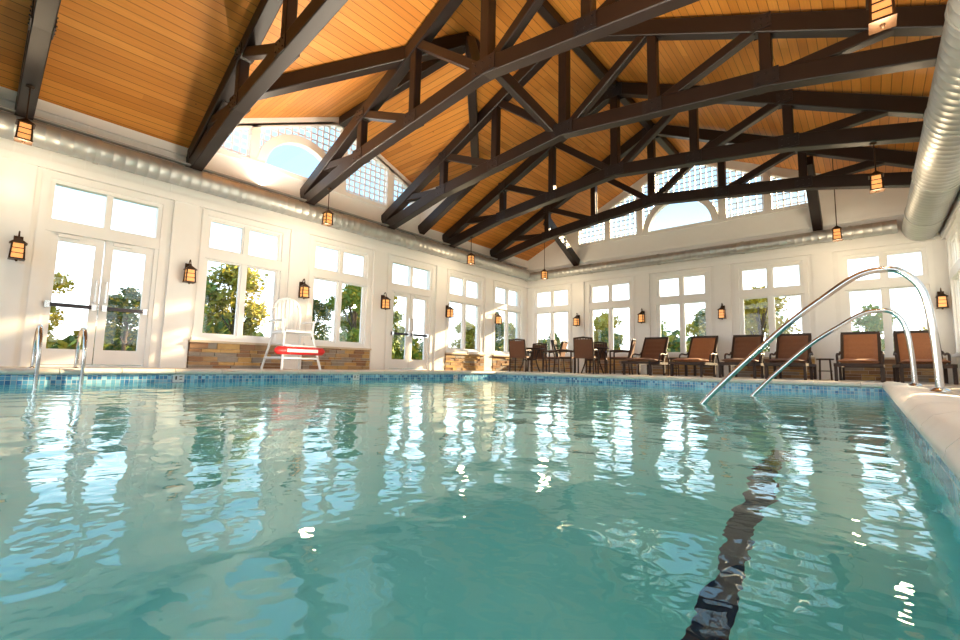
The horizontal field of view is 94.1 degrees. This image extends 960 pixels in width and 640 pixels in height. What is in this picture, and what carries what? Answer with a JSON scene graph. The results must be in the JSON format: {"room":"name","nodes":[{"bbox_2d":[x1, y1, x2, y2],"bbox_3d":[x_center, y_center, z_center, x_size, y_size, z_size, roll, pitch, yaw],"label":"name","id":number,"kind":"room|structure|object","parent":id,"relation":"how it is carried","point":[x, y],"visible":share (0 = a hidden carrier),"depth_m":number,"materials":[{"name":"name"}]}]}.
{"room":"indoor swimming pool","nodes":[
{"label":"indoor swimming pool","id":0,"kind":"room"},
{"bbox_2d":[0,98,527,370],"bbox_3d":[-4.719,-2.072,9.409,0.220,6.150,19.530,-4,-8,41],"label":"wall","id":1,"kind":"structure","parent":0,"point":[220,163],"depth_m":9.23,"materials":[{"name":"white paint"}]},
{"bbox_2d":[0,105,14,113],"bbox_3d":[-6.792,-3.038,6.421,0.161,0.025,0.145,-4,-8,41],"label":"light","id":2,"kind":"object","parent":1,"relation":"on","point":[4,108],"depth_m":6.42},
{"bbox_2d":[7,231,27,260],"bbox_3d":[-6.767,-1.082,6.538,0.244,0.468,0.188,-4,-8,41],"label":"wall lantern","id":3,"kind":"object","parent":1,"relation":"attached to","point":[18,245],"visible":1,"depth_m":6.48,"materials":[{"name":"brown metal"}]},
{"bbox_2d":[19,170,169,367],"bbox_3d":[-6.279,-0.741,7.411,0.196,3.030,1.650,-4,-8,41],"label":"door","id":4,"kind":"structure","parent":1,"relation":"in","point":[50,231],"depth_m":7.35,"materials":[{"name":"white wood"}]},
{"bbox_2d":[182,259,196,283],"bbox_3d":[-5.324,-0.883,8.187,0.244,0.468,0.188,-4,-8,41],"label":"wall lantern","id":5,"kind":"object","parent":1,"relation":"attached to","point":[189,270],"visible":1,"depth_m":8.14,"materials":[{"name":"brown metal"}]},
{"bbox_2d":[190,209,287,342],"bbox_3d":[-4.815,-0.802,9.072,0.236,2.510,1.710,-4,-8,41],"label":"window","id":6,"kind":"structure","parent":1,"relation":"in","point":[242,259],"depth_m":9.01,"materials":[{"name":"white wood"}]},
{"bbox_2d":[13,115,493,370],"bbox_3d":[-5.239,-1.060,8.552,0.012,3.940,17.372,-4,-8,41],"label":"trim","id":7,"kind":"structure","parent":1,"relation":"attached to","point":[14,145],"depth_m":7.98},
{"bbox_2d":[203,168,306,201],"bbox_3d":[-4.480,-2.719,9.060,0.164,0.025,2.025,-4,-8,41],"label":"light","id":8,"kind":"object","parent":1,"relation":"on","point":[205,170],"depth_m":8.97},
{"bbox_2d":[0,86,527,370],"bbox_3d":[-4.630,-1.060,9.209,0.070,4.100,19.530,-4,-8,41],"label":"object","id":9,"kind":"structure","parent":1,"relation":"attached to","point":[18,171],"depth_m":8.12,"materials":[{"name":"paint"}]},
{"bbox_2d":[298,279,310,298],"bbox_3d":[-3.880,-0.684,9.835,0.244,0.468,0.188,-4,-8,41],"label":"wall lantern","id":10,"kind":"object","parent":1,"relation":"attached to","point":[303,288],"visible":1,"depth_m":9.79,"materials":[{"name":"brown metal"}]},
{"bbox_2d":[217,122,415,218],"bbox_3d":[-3.594,-3.964,10.778,0.200,1.778,5.319,-4,-8,41],"label":"window","id":11,"kind":"structure","parent":1,"relation":"in","point":[256,154],"depth_m":10.36,"materials":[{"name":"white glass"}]},
{"bbox_2d":[303,236,371,348],"bbox_3d":[-3.371,-0.603,10.721,0.236,2.510,1.710,-4,-8,41],"label":"window","id":12,"kind":"structure","parent":1,"relation":"in","point":[337,276],"depth_m":10.71,"materials":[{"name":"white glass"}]},
{"bbox_2d":[315,203,388,226],"bbox_3d":[-3.008,-2.516,10.740,0.162,0.025,1.998,-4,-8,41],"label":"light","id":13,"kind":"object","parent":1,"relation":"on","point":[317,204],"depth_m":10.71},
{"bbox_2d":[187,340,523,370],"bbox_3d":[-4.783,0.699,8.864,0.110,0.517,19.370,-4,-8,41],"label":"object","id":14,"kind":"structure","parent":1,"relation":"attached to","point":[223,357],"depth_m":9.86,"materials":[{"name":"beige stone"}]},
{"bbox_2d":[381,292,390,309],"bbox_3d":[-2.437,-0.485,11.483,0.244,0.468,0.188,-4,-8,41],"label":"wall lantern","id":15,"kind":"object","parent":1,"relation":"attached to","point":[385,301],"visible":1,"depth_m":11.43,"materials":[{"name":"brown metal"}]},
{"bbox_2d":[384,255,434,369],"bbox_3d":[-1.948,-0.144,12.355,0.196,3.030,1.650,-4,-8,41],"label":"door","id":16,"kind":"structure","parent":1,"relation":"in","point":[408,291],"depth_m":12.35,"materials":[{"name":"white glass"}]},
{"bbox_2d":[445,303,454,317],"bbox_3d":[-0.901,-0.273,13.236,0.244,0.468,0.188,-4,-8,41],"label":"wall lantern","id":17,"kind":"object","parent":1,"relation":"attached to","point":[449,313],"visible":1,"depth_m":13.19,"materials":[{"name":"brown metal"}]},
{"bbox_2d":[445,269,483,353],"bbox_3d":[-0.484,-0.205,14.017,0.236,2.510,1.710,-4,-8,41],"label":"window","id":18,"kind":"structure","parent":1,"relation":"in","point":[462,299],"depth_m":14.05,"materials":[{"name":"white wood"}]},
{"bbox_2d":[494,311,501,324],"bbox_3d":[0.608,-0.066,14.959,0.244,0.468,0.188,-4,-8,41],"label":"wall lantern","id":19,"kind":"object","parent":1,"relation":"attached to","point":[497,318],"visible":1,"depth_m":14.91,"materials":[{"name":"glass"}]},
{"bbox_2d":[492,281,522,355],"bbox_3d":[0.960,-0.006,15.665,0.236,2.510,1.710,-4,-8,41],"label":"window","id":20,"kind":"structure","parent":1,"relation":"in","point":[505,306],"depth_m":15.66,"materials":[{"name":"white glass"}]},
{"bbox_2d":[0,0,947,260],"bbox_3d":[-0.496,-4.661,6.023,10.850,2.580,19.530,-4,-8,41],"label":"ceiling","id":21,"kind":"structure","parent":0,"point":[155,68],"depth_m":7.62,"materials":[{"name":"brown wood"}]},
{"bbox_2d":[14,0,60,119],"bbox_3d":[-2.809,-4.670,3.358,10.947,3.045,0.242,-4,-8,41],"label":"roof truss","id":22,"kind":"object","parent":21,"relation":"attached to","point":[42,26],"visible":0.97,"depth_m":5.61,"materials":[{"name":"wood"}]},
{"bbox_2d":[14,84,35,145],"bbox_3d":[-6.106,-2.770,6.016,0.188,0.826,0.188,-4,-8,41],"label":"hanging lantern","id":23,"kind":"object","parent":22,"relation":"hanging from","point":[24,130],"visible":1,"depth_m":5.97,"materials":[{"name":"glass"}]},
{"bbox_2d":[186,0,347,170],"bbox_3d":[-1.346,-4.469,5.028,10.947,3.045,0.242,-4,-8,41],"label":"roof truss","id":24,"kind":"object","parent":21,"relation":"attached to","point":[241,91],"visible":0.99,"depth_m":6.66,"materials":[{"name":"wood"}]},
{"bbox_2d":[0,110,529,279],"bbox_3d":[-4.561,-2.499,9.089,0.396,0.396,18.980,-4,-8,41],"label":"air duct","id":25,"kind":"object","parent":24,"relation":"hanging from","point":[47,137],"visible":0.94,"depth_m":8.38,"materials":[{"name":"metal"}]},
{"bbox_2d":[33,116,190,166],"bbox_3d":[-5.947,-2.921,7.385,0.164,0.025,2.033,-4,-8,41],"label":"light","id":26,"kind":"object","parent":25,"relation":"on","point":[43,120],"depth_m":7.27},
{"bbox_2d":[396,228,449,244],"bbox_3d":[-1.552,-2.316,12.403,0.161,0.025,1.940,-4,-8,41],"label":"light","id":27,"kind":"object","parent":25,"relation":"on","point":[399,229],"depth_m":12.35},
{"bbox_2d":[455,246,496,259],"bbox_3d":[-0.075,-2.112,14.087,0.162,0.025,1.957,-4,-8,41],"label":"light","id":28,"kind":"object","parent":25,"relation":"on","point":[461,248],"depth_m":14.04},
{"bbox_2d":[902,0,959,240],"bbox_3d":[3.283,-2.903,2.500,0.644,0.644,19.330,-4,-8,41],"label":"air duct","id":29,"kind":"object","parent":24,"relation":"hanging from","point":[935,182],"visible":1,"depth_m":5.95,"materials":[{"name":"metal"}]},
{"bbox_2d":[195,31,556,234],"bbox_3d":[-1.573,-3.873,8.979,5.382,2.515,5.892,-4,-8,41],"label":"beam","id":30,"kind":"structure","parent":21,"relation":"attached to","point":[460,43],"depth_m":8.00,"materials":[{"name":"wood"}]},
{"bbox_2d":[299,0,699,204],"bbox_3d":[0.118,-4.267,6.699,10.947,3.045,0.242,-4,-8,41],"label":"roof truss","id":31,"kind":"object","parent":21,"relation":"attached to","point":[613,16],"visible":0.99,"depth_m":7.04,"materials":[{"name":"wood"}]},
{"bbox_2d":[321,188,333,226],"bbox_3d":[-3.179,-2.366,9.357,0.188,0.826,0.188,-4,-8,41],"label":"hanging lantern","id":32,"kind":"object","parent":31,"relation":"hanging from","point":[327,219],"visible":1,"depth_m":9.31,"materials":[{"name":"glass"}]},
{"bbox_2d":[866,0,896,34],"bbox_3d":[3.323,-2.815,3.716,0.188,0.832,0.188,-4,-8,41],"label":"hanging lantern","id":33,"kind":"object","parent":31,"relation":"hanging from","point":[882,13],"visible":1,"depth_m":3.66,"materials":[{"name":"glass"}]},
{"bbox_2d":[537,0,678,154],"bbox_3d":[-0.472,-5.804,6.140,0.160,0.200,19.430,-4,-8,41],"label":"ridge beam","id":34,"kind":"structure","parent":21,"relation":"attached to","point":[552,17],"depth_m":9.27,"materials":[{"name":"wood"}]},
{"bbox_2d":[381,4,946,229],"bbox_3d":[1.581,-4.066,8.370,10.947,3.045,0.242,-4,-8,41],"label":"roof truss","id":35,"kind":"object","parent":21,"relation":"attached to","point":[836,62],"visible":0.88,"depth_m":6.73,"materials":[{"name":"wood"}]},
{"bbox_2d":[442,82,928,247],"bbox_3d":[3.044,-3.864,10.040,10.947,3.045,0.242,-4,-8,41],"label":"roof truss","id":36,"kind":"object","parent":21,"relation":"attached to","point":[866,108],"visible":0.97,"depth_m":8.57,"materials":[{"name":"wood"}]},
{"bbox_2d":[467,237,474,264],"bbox_3d":[-0.253,-1.963,12.698,0.188,0.826,0.188,-4,-8,41],"label":"hanging lantern","id":37,"kind":"object","parent":36,"relation":"hanging from","point":[470,257],"visible":1,"depth_m":12.65,"materials":[{"name":"brown metal"}]},
{"bbox_2d":[868,142,884,193],"bbox_3d":[6.250,-2.412,7.057,0.188,0.832,0.188,-4,-8,41],"label":"hanging lantern","id":38,"kind":"object","parent":36,"relation":"hanging from","point":[876,178],"visible":1,"depth_m":7.00,"materials":[{"name":"glass"}]},
{"bbox_2d":[490,123,916,261],"bbox_3d":[4.508,-3.662,11.711,10.947,3.045,0.242,-4,-8,41],"label":"roof truss","id":39,"kind":"object","parent":21,"relation":"attached to","point":[845,177],"visible":0.84,"depth_m":10.61,"materials":[{"name":"wood"}]},
{"bbox_2d":[541,243,547,279],"bbox_3d":[2.123,-2.244,14.696,0.188,1.870,0.188,-4,-8,41],"label":"hanging lantern","id":40,"kind":"object","parent":39,"relation":"hanging from","point":[544,273],"visible":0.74,"depth_m":14.60,"materials":[{"name":"brown metal"}]},
{"bbox_2d":[831,159,842,241],"bbox_3d":[7.782,-2.667,9.791,0.188,1.942,0.188,-4,-8,41],"label":"hanging lantern","id":41,"kind":"object","parent":21,"relation":"hanging from","point":[836,231],"visible":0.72,"depth_m":9.69,"materials":[{"name":"glass"}]},
{"bbox_2d":[0,366,959,395],"bbox_3d":[-0.608,0.760,5.466,10.850,0.120,19.530,-4,-8,41],"label":"floor","id":42,"kind":"structure","parent":0,"point":[955,389],"depth_m":8.94,"materials":[{"name":"stone"}]},
{"bbox_2d":[27,324,87,384],"bbox_3d":[-5.217,0.837,5.483,0.615,1.542,0.510,-4,-8,41],"label":"pool ladder","id":43,"kind":"object","parent":42,"relation":"on","point":[38,338],"visible":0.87,"depth_m":5.49,"materials":[{"name":"silver metal"}]},
{"bbox_2d":[260,297,324,369],"bbox_3d":[-3.649,0.243,8.686,0.886,1.455,0.970,-4,-8,41],"label":"chair","id":44,"kind":"object","parent":42,"relation":"on","point":[286,348],"visible":0.97,"depth_m":8.70,"materials":[{"name":"white plastic"}]},
{"bbox_2d":[0,374,959,507],"bbox_3d":[-1.463,1.288,3.728,7.820,1.440,14.600,-4,-8,41],"label":"pool tile border","id":45,"kind":"object","parent":42,"relation":"in","point":[952,483],"visible":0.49,"depth_m":7.10,"materials":[{"name":"tile"}]},
{"bbox_2d":[0,379,959,639],"bbox_3d":[-1.450,0.681,3.791,7.512,0.008,14.292,-4,-8,41],"label":"pool water","id":46,"kind":"object","parent":45,"relation":"in","point":[421,509],"visible":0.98,"depth_m":0.96,"materials":[{"name":"liquid"}]},
{"bbox_2d":[0,368,959,480],"bbox_3d":[-1.447,0.520,3.807,8.120,0.103,14.900,-4,-8,41],"label":"pool coping","id":47,"kind":"object","parent":42,"relation":"on","point":[935,415],"visible":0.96,"depth_m":5.25,"materials":[{"name":"stone"}]},
{"bbox_2d":[700,266,951,403],"bbox_3d":[2.722,0.385,3.910,1.932,1.567,0.120,-4,-8,41],"label":"pool handrail","id":48,"kind":"object","parent":47,"relation":"on","point":[939,387],"visible":0.91,"depth_m":3.56,"materials":[{"name":"silver metal"}]},
{"bbox_2d":[750,308,922,395],"bbox_3d":[4.143,0.629,5.506,1.862,1.467,0.120,-4,-8,41],"label":"pool handrail","id":49,"kind":"object","parent":47,"relation":"on","point":[914,379],"visible":0.9,"depth_m":5.24,"materials":[{"name":"silver metal"}]},
{"bbox_2d":[509,338,532,371],"bbox_3d":[1.200,1.056,13.345,0.617,0.976,0.642,-2,-7,26],"label":"patio chair","id":50,"kind":"object","parent":42,"relation":"on","point":[517,349],"visible":1,"depth_m":13.15,"materials":[{"name":"fabric"}]},
{"bbox_2d":[519,348,543,371],"bbox_3d":[1.572,1.263,14.088,0.940,0.742,0.940,-4,-8,41],"label":"patio table","id":51,"kind":"object","parent":42,"relation":"on","point":[538,349],"visible":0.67,"depth_m":14.06,"materials":[{"name":"metal"}]},
{"bbox_2d":[526,343,547,371],"bbox_3d":[1.917,1.228,14.872,0.617,0.976,0.642,-1,-6,24],"label":"patio chair","id":52,"kind":"object","parent":42,"relation":"on","point":[535,345],"visible":0.62,"depth_m":15.06,"materials":[{"name":"fabric"}]},
{"bbox_2d":[543,341,567,372],"bbox_3d":[2.327,1.117,13.711,0.642,0.976,0.617,-2,-7,27],"label":"patio chair","id":53,"kind":"object","parent":42,"relation":"on","point":[564,343],"visible":0.66,"depth_m":13.57,"materials":[{"name":"fabric"}]},
{"bbox_2d":[550,340,575,372],"bbox_3d":[2.428,1.052,13.052,0.642,0.976,0.617,-2,-6,25],"label":"patio chair","id":54,"kind":"object","parent":42,"relation":"on","point":[556,351],"visible":0.91,"depth_m":12.89,"materials":[{"name":"metal"}]},
{"bbox_2d":[573,336,598,373],"bbox_3d":[2.821,0.946,11.938,0.617,0.976,0.642,-2,-7,26],"label":"patio chair","id":55,"kind":"object","parent":42,"relation":"on","point":[583,348],"visible":0.98,"depth_m":11.74,"materials":[{"name":"fabric"}]},
{"bbox_2d":[581,347,608,373],"bbox_3d":[3.193,1.152,12.681,0.940,0.742,0.940,-4,-8,41],"label":"patio table","id":56,"kind":"object","parent":42,"relation":"on","point":[602,348],"visible":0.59,"depth_m":12.60,"materials":[{"name":"metal"}]},
{"bbox_2d":[586,341,607,373],"bbox_3d":[3.538,1.117,13.465,0.617,0.976,0.642,-1,-6,24],"label":"patio chair","id":57,"kind":"object","parent":42,"relation":"on","point":[605,344],"visible":0.57,"depth_m":13.59,"materials":[{"name":"wicker"}]},
{"bbox_2d":[609,339,635,374],"bbox_3d":[3.949,1.006,12.304,0.642,0.976,0.617,-2,-7,27],"label":"patio chair","id":58,"kind":"object","parent":42,"relation":"on","point":[630,351],"visible":0.91,"depth_m":12.15,"materials":[{"name":"wicker"}]},
{"bbox_2d":[621,337,673,375],"bbox_3d":[4.449,0.931,11.775,0.743,1.035,1.900,-4,-8,40],"label":"lounge chair","id":59,"kind":"object","parent":42,"relation":"on","point":[654,349],"visible":0.98,"depth_m":11.94,"materials":[{"name":"fabric"}]},
{"bbox_2d":[667,358,678,375],"bbox_3d":[4.944,1.198,11.410,0.310,0.451,0.310,-4,-8,41],"label":"side table","id":60,"kind":"object","parent":42,"relation":"on","point":[676,368],"visible":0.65,"depth_m":11.37,"materials":[{"name":"metal"}]},
{"bbox_2d":[669,336,723,376],"bbox_3d":[5.351,0.869,10.992,0.743,1.035,1.900,-4,-8,43],"label":"lounge chair","id":61,"kind":"object","parent":42,"relation":"on","point":[702,350],"visible":0.98,"depth_m":11.16,"materials":[{"name":"fabric"}]},
{"bbox_2d":[717,334,768,378],"bbox_3d":[6.108,0.817,10.336,0.743,1.035,1.900,-4,-8,40],"label":"lounge chair","id":62,"kind":"object","parent":42,"relation":"on","point":[742,345],"visible":0.8,"depth_m":10.57,"materials":[{"name":"fabric"}]},
{"bbox_2d":[764,333,816,379],"bbox_3d":[6.785,0.771,9.748,0.743,1.035,1.900,-4,-8,42],"label":"lounge chair","id":63,"kind":"object","parent":42,"relation":"on","point":[787,345],"visible":0.89,"depth_m":9.98,"materials":[{"name":"fabric"}]},
{"bbox_2d":[816,358,833,379],"bbox_3d":[7.267,1.039,9.394,0.310,0.451,0.310,-4,-8,41],"label":"side table","id":64,"kind":"object","parent":42,"relation":"on","point":[819,359],"visible":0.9,"depth_m":9.36,"materials":[{"name":"metal"}]},
{"bbox_2d":[833,331,885,381],"bbox_3d":[7.652,0.712,8.996,0.743,1.035,1.900,-4,-8,42],"label":"lounge chair","id":65,"kind":"object","parent":42,"relation":"on","point":[857,349],"visible":1,"depth_m":9.20,"materials":[{"name":"fabric"}]},
{"bbox_2d":[892,331,909,382],"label":"lounge chair","id":66,"kind":"object","parent":42,"relation":"on","point":[901,354],"depth_m":8.78,"materials":[{"name":"fabric"}]},
{"bbox_2d":[910,330,932,368],"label":"lounge chair","id":67,"kind":"object","parent":42,"relation":"on","point":[922,347],"depth_m":8.65,"materials":[{"name":"fabric"}]},
{"bbox_2d":[939,339,958,384],"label":"lounge chair","id":68,"kind":"object","parent":42,"relation":"on","point":[954,367],"depth_m":7.60,"materials":[{"name":"metal"}]},
{"bbox_2d":[527,160,955,382],"bbox_3d":[5.942,-1.729,13.211,10.850,6.680,0.220,-4,-8,41],"label":"wall","id":69,"kind":"structure","parent":0,"point":[850,203],"depth_m":11.81,"materials":[{"name":"white paint"}]},
{"bbox_2d":[532,284,570,356],"bbox_3d":[2.548,0.047,15.860,1.660,2.510,0.236,-4,-8,41],"label":"window","id":70,"kind":"structure","parent":69,"relation":"in","point":[552,309],"depth_m":15.88,"materials":[{"name":"white wood"}]},
{"bbox_2d":[543,219,579,265],"bbox_3d":[2.703,-2.525,14.622,0.200,1.211,2.019,-4,-8,41],"label":"knee brace","id":71,"kind":"object","parent":69,"relation":"attached to","point":[561,241],"visible":0.73,"depth_m":14.71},
{"bbox_2d":[572,313,579,326],"bbox_3d":[3.246,-0.008,14.988,0.188,0.468,0.244,-4,-8,41],"label":"wall lantern","id":72,"kind":"object","parent":69,"relation":"attached to","point":[576,320],"visible":1,"depth_m":14.94,"materials":[{"name":"glass"}]},
{"bbox_2d":[587,277,635,356],"bbox_3d":[4.208,-0.067,14.420,1.660,2.510,0.236,-4,-8,41],"label":"window","id":73,"kind":"structure","parent":69,"relation":"in","point":[610,304],"depth_m":14.40,"materials":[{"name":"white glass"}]},
{"bbox_2d":[637,308,644,323],"bbox_3d":[4.906,-0.122,13.548,0.188,0.468,0.244,-4,-8,41],"label":"wall lantern","id":74,"kind":"object","parent":69,"relation":"attached to","point":[641,316],"visible":1,"depth_m":13.49,"materials":[{"name":"glass"}]},
{"bbox_2d":[653,268,711,356],"bbox_3d":[5.867,-0.180,12.980,1.660,2.510,0.236,-4,-8,41],"label":"window","id":75,"kind":"structure","parent":69,"relation":"in","point":[681,299],"depth_m":12.96,"materials":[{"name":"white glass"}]},
{"bbox_2d":[577,164,820,247],"bbox_3d":[5.951,-3.785,13.384,6.743,2.245,0.200,-4,-8,41],"label":"window","id":76,"kind":"structure","parent":69,"relation":"in","point":[643,227],"depth_m":12.91,"materials":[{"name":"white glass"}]},
{"bbox_2d":[525,220,896,281],"bbox_3d":[5.482,-1.821,13.185,10.000,0.326,0.326,-4,-8,41],"label":"air duct","id":77,"kind":"object","parent":69,"relation":"attached to","point":[885,227],"visible":0.94,"depth_m":11.94,"materials":[{"name":"metal"}]},
{"bbox_2d":[717,303,725,319],"bbox_3d":[6.565,-0.235,12.108,0.188,0.468,0.244,-4,-8,41],"label":"wall lantern","id":78,"kind":"object","parent":69,"relation":"attached to","point":[721,311],"visible":1,"depth_m":12.05,"materials":[{"name":"brown metal"}]},
{"bbox_2d":[527,211,941,379],"bbox_3d":[5.817,-0.310,12.956,10.850,3.800,0.070,-4,-8,41],"label":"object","id":79,"kind":"structure","parent":69,"relation":"attached to","point":[822,261],"depth_m":12.12,"materials":[{"name":"paint"}]},
{"bbox_2d":[530,357,945,381],"bbox_3d":[5.782,1.317,12.764,10.520,0.517,0.110,-4,-8,41],"label":"wainscoting","id":80,"kind":"structure","parent":69,"relation":"attached to","point":[747,371],"depth_m":11.50,"materials":[{"name":"beige stone"}]},
{"bbox_2d":[734,256,813,356],"bbox_3d":[7.527,-0.294,11.540,1.660,2.510,0.236,-4,-8,41],"label":"window","id":81,"kind":"structure","parent":69,"relation":"in","point":[801,290],"depth_m":11.53,"materials":[{"name":"white wood"}]},
{"bbox_2d":[806,156,822,230],"bbox_3d":[7.682,-2.866,10.303,0.200,1.211,2.019,-4,-8,41],"label":"knee brace","id":82,"kind":"object","parent":69,"relation":"attached to","point":[813,199],"visible":0.77,"depth_m":10.34,"materials":[{"name":"wood"}]},
{"bbox_2d":[837,241,943,357],"bbox_3d":[9.186,-0.408,10.101,1.660,2.510,0.236,-4,-8,41],"label":"window","id":83,"kind":"structure","parent":69,"relation":"in","point":[884,283],"depth_m":10.09,"materials":[{"name":"white wood"}]},
{"bbox_2d":[935,288,948,308],"bbox_3d":[9.703,-0.450,9.386,0.188,0.468,0.244,-4,-8,41],"label":"wall lantern","id":84,"kind":"object","parent":69,"relation":"attached to","point":[941,298],"visible":1,"depth_m":9.33,"materials":[{"name":"brown metal"}]},
{"bbox_2d":[944,191,959,382],"bbox_3d":[3.611,-1.625,2.059,0.220,4.100,19.530,-4,-8,41],"label":"wall","id":85,"kind":"structure","parent":0,"point":[958,195],"depth_m":9.09,"materials":[{"name":"white paint"}]},
{"bbox_2d":[941,196,959,252],"bbox_3d":[3.492,-1.155,2.107,0.070,3.170,19.530,-4,-8,41],"label":"trim","id":86,"kind":"structure","parent":85,"relation":"attached to","point":[955,214],"depth_m":8.09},
{"bbox_2d":[946,219,959,356],"bbox_3d":[9.186,-0.569,8.527,0.236,2.510,1.710,-4,-8,41],"label":"window","id":87,"kind":"structure","parent":85,"relation":"in","point":[954,272],"depth_m":9.00,"materials":[{"name":"white wood"}]},
{"label":"outside","id":88,"kind":"structure","parent":0,"visible":0},
{"bbox_2d":[40,364,415,368],"bbox_3d":[16.399,2.549,18.700,180.000,0.001,170.000,-4,-8,41],"label":"lawn","id":89,"kind":"structure","parent":88,"point":[40,364],"depth_m":18.83,"materials":[{"name":"green plant"}]},
{"bbox_2d":[46,271,74,347],"bbox_3d":[-18.776,-0.160,18.930,2.252,4.328,2.742,5,-7,-33],"label":"tree","id":90,"kind":"object","parent":89,"relation":"on","point":[55,314],"visible":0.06,"depth_m":19.19,"materials":[{"name":"green plant"}]},
{"bbox_2d":[96,286,141,350],"bbox_3d":[-15.466,0.259,19.387,2.022,3.673,2.105,-4,-8,40],"label":"tree","id":91,"kind":"object","parent":89,"relation":"on","point":[120,318],"visible":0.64,"depth_m":19.30,"materials":[{"name":"green plant"}]},
{"bbox_2d":[202,277,226,332],"bbox_3d":[-12.270,-0.106,19.030,2.848,4.522,2.580,0,-6,9],"label":"tree","id":92,"kind":"object","parent":89,"relation":"on","point":[210,287],"visible":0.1,"depth_m":19.07,"materials":[{"name":"green plant"}]},
{"bbox_2d":[203,263,270,335],"bbox_3d":[-11.183,-0.270,20.135,3.274,5.168,2.689,5,-7,-29],"label":"tree","id":93,"kind":"object","parent":89,"relation":"on","point":[228,276],"visible":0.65,"depth_m":19.82,"materials":[{"name":"green plant"}]},
{"bbox_2d":[47,311,473,359],"bbox_3d":[-12.786,2.153,37.056,2.872,4.067,53.328,-4,-8,41],"label":"hedge","id":94,"kind":"object","parent":89,"relation":"on","point":[70,342],"visible":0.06,"depth_m":26.93,"materials":[{"name":"green plant"}]},
{"bbox_2d":[311,298,333,340],"bbox_3d":[-8.470,0.683,22.328,2.132,3.720,2.048,3,-6,-14],"label":"tree","id":95,"kind":"object","parent":89,"relation":"on","point":[323,311],"visible":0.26,"depth_m":22.58,"materials":[{"name":"green plant"}]},
{"bbox_2d":[325,284,361,341],"bbox_3d":[-6.851,0.264,24.043,3.197,5.076,2.895,0,-6,15],"label":"tree","id":96,"kind":"object","parent":89,"relation":"on","point":[351,295],"visible":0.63,"depth_m":23.53,"materials":[{"name":"green plant"}]},
{"bbox_2d":[356,296,397,328],"bbox_3d":[-6.078,0.464,25.894,2.646,5.086,3.222,1,-6,-1],"label":"tree","id":97,"kind":"object","parent":89,"relation":"on","point":[395,297],"visible":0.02,"depth_m":25.60,"materials":[{"name":"green plant"}]},
{"bbox_2d":[392,303,404,358],"bbox_3d":[-6.788,1.077,32.752,3.308,5.252,2.996,6,-8,-41],"label":"tree","id":98,"kind":"object","parent":89,"relation":"on","point":[397,316],"visible":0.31,"depth_m":32.77,"materials":[{"name":"green plant"}]},
{"bbox_2d":[449,320,474,349],"bbox_3d":[-1.204,1.828,32.252,1.961,3.770,2.388,-3,-7,32],"label":"tree","id":99,"kind":"object","parent":89,"relation":"on","point":[470,331],"visible":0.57,"depth_m":31.99,"materials":[{"name":"green plant"}]},
{"bbox_2d":[495,311,510,350],"bbox_3d":[0.943,1.512,32.432,2.628,4.586,2.524,4,-6,-23],"label":"tree","id":100,"kind":"object","parent":89,"relation":"on","point":[499,329],"visible":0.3,"depth_m":32.18,"materials":[{"name":"green plant"}]},
{"bbox_2d":[500,321,514,351],"bbox_3d":[2.460,2.266,38.434,2.760,4.357,2.267,6,-8,-42],"label":"tree","id":101,"kind":"object","parent":89,"relation":"on","point":[512,334],"visible":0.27,"depth_m":38.06,"materials":[{"name":"green plant"}]},
{"bbox_2d":[546,333,561,352],"bbox_3d":[6.379,2.699,38.009,1.929,3.504,2.008,0,-6,15],"label":"tree","id":102,"kind":"object","parent":89,"relation":"on","point":[557,338],"visible":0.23,"depth_m":37.65,"materials":[{"name":"green plant"}]},
{"bbox_2d":[594,311,623,349],"bbox_3d":[8.630,1.584,30.732,2.287,4.396,2.785,5,-7,-30],"label":"tree","id":103,"kind":"object","parent":89,"relation":"on","point":[601,322],"visible":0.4,"depth_m":30.38,"materials":[{"name":"green plant"}]},
{"bbox_2d":[598,328,623,351],"bbox_3d":[8.291,1.950,28.129,1.660,3.016,1.728,3,-6,-13],"label":"tree","id":104,"kind":"object","parent":89,"relation":"on","point":[617,341],"visible":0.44,"depth_m":27.97,"materials":[{"name":"green plant"}]},
{"bbox_2d":[629,319,670,351],"bbox_3d":[11.250,1.540,29.474,2.470,4.329,2.726,-3,-7,38],"label":"tree","id":105,"kind":"object","parent":89,"relation":"on","point":[662,322],"visible":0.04,"depth_m":28.96,"materials":[{"name":"green plant"}]},
{"bbox_2d":[686,321,705,351],"bbox_3d":[13.364,1.714,27.399,1.867,3.589,2.274,-3,-7,38],"label":"tree","id":106,"kind":"object","parent":89,"relation":"on","point":[694,329],"visible":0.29,"depth_m":27.21,"materials":[{"name":"green plant"}]},
{"bbox_2d":[501,329,894,352],"bbox_3d":[24.235,2.458,34.522,61.046,4.384,2.847,-4,-8,41],"label":"hedge","id":107,"kind":"object","parent":89,"relation":"on","point":[674,342],"visible":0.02,"depth_m":39.95,"materials":[{"name":"green plant"}]},
{"bbox_2d":[692,308,705,335],"bbox_3d":[13.679,1.214,25.788,2.478,4.324,2.380,-4,-8,43],"label":"tree","id":108,"kind":"object","parent":89,"relation":"on","point":[699,321],"visible":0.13,"depth_m":25.98,"materials":[{"name":"green plant"}]},
{"bbox_2d":[744,307,783,351],"bbox_3d":[15.529,0.981,24.762,2.949,4.682,2.671,1,-6,3],"label":"tree","id":109,"kind":"object","parent":89,"relation":"on","point":[767,349],"visible":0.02,"depth_m":24.16,"materials":[{"name":"green plant"}]},
{"bbox_2d":[744,285,800,339],"bbox_3d":[13.419,0.585,21.139,2.938,4.639,2.413,-3,-7,36],"label":"tree","id":110,"kind":"object","parent":89,"relation":"on","point":[753,308],"visible":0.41,"depth_m":21.19,"materials":[{"name":"green plant"}]},
{"bbox_2d":[852,303,896,350],"bbox_3d":[15.447,0.929,17.573,2.015,3.200,1.826,2,-6,-11],"label":"tree","id":111,"kind":"object","parent":89,"relation":"on","point":[874,321],"visible":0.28,"depth_m":17.37,"materials":[{"name":"green plant"}]}
]}

